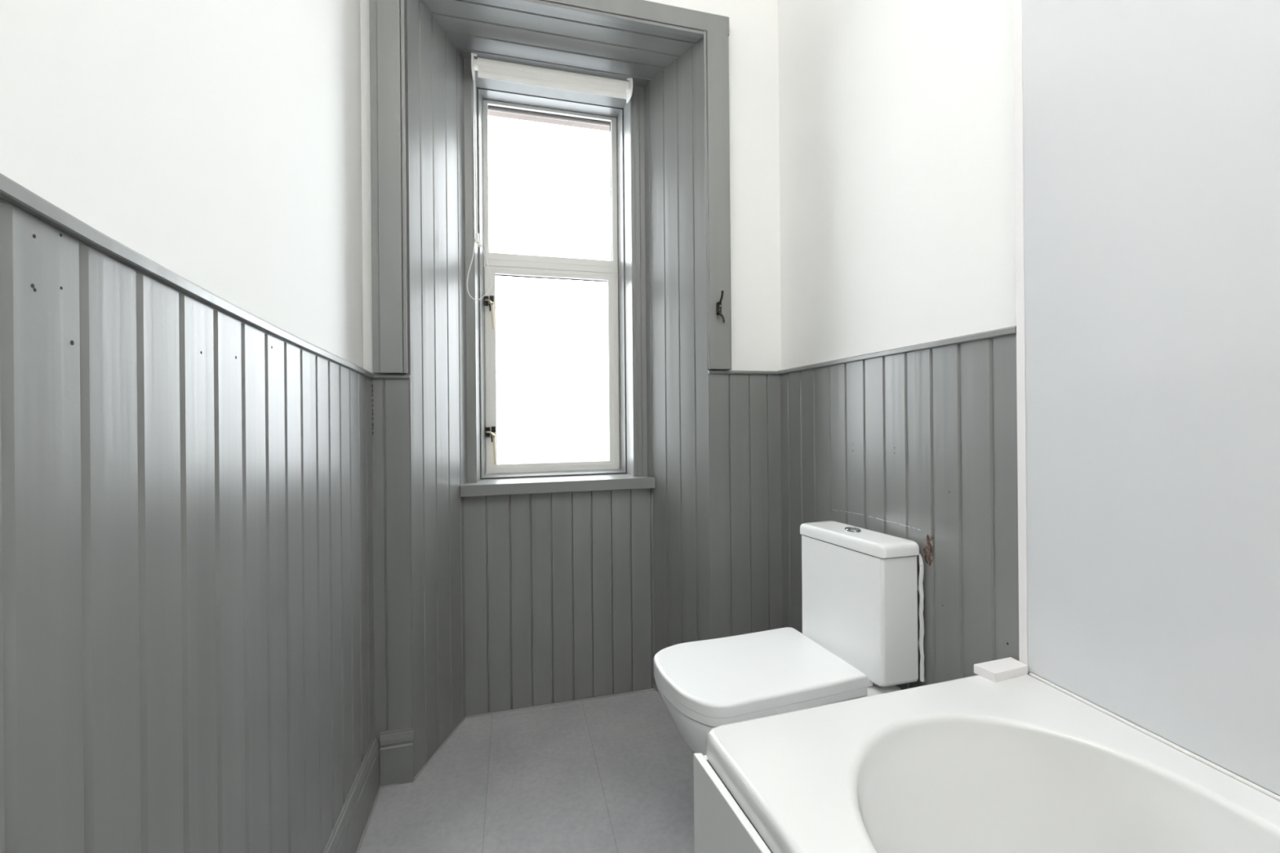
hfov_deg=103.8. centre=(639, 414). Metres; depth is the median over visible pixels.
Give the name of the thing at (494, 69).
roller blind
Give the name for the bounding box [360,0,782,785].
wall
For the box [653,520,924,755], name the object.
toilet
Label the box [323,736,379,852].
baseboard
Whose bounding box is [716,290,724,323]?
cleat
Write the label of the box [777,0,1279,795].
wall
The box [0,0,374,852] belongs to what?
wall
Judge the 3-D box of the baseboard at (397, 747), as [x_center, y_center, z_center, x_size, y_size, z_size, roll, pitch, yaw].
[-0.728,1.028,1.506,0.090,0.157,0.017,-1,0,-14]
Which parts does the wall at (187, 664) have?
dado rail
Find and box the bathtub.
[693,672,1279,852]
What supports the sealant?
on the floor
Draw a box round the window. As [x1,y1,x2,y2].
[460,57,655,497]
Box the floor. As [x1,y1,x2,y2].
[359,690,694,852]
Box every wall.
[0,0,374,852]
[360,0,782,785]
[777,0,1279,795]
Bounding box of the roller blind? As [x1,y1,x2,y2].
[466,52,632,300]
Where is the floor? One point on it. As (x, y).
(613, 774)
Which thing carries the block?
on the bathtub
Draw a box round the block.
[973,657,1027,682]
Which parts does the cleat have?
plate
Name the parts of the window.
latch arm, latch arm, latch lever, latch lever, sash, frame, sill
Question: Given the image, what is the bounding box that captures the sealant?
[355,688,654,852]
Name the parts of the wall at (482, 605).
window casing, dado rail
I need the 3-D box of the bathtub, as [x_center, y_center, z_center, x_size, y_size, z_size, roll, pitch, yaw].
[0.625,0.790,0.057,0.694,0.609,1.733,-1,0,-14]
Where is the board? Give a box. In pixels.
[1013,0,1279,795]
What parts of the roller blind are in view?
pull cord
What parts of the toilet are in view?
seat, lid, cistern lid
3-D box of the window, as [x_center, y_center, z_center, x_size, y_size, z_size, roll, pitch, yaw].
[-0.363,-0.676,2.128,1.150,1.942,0.498,-1,0,-14]
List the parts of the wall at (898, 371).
dado rail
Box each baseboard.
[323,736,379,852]
[379,727,413,786]
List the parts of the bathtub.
panel, panel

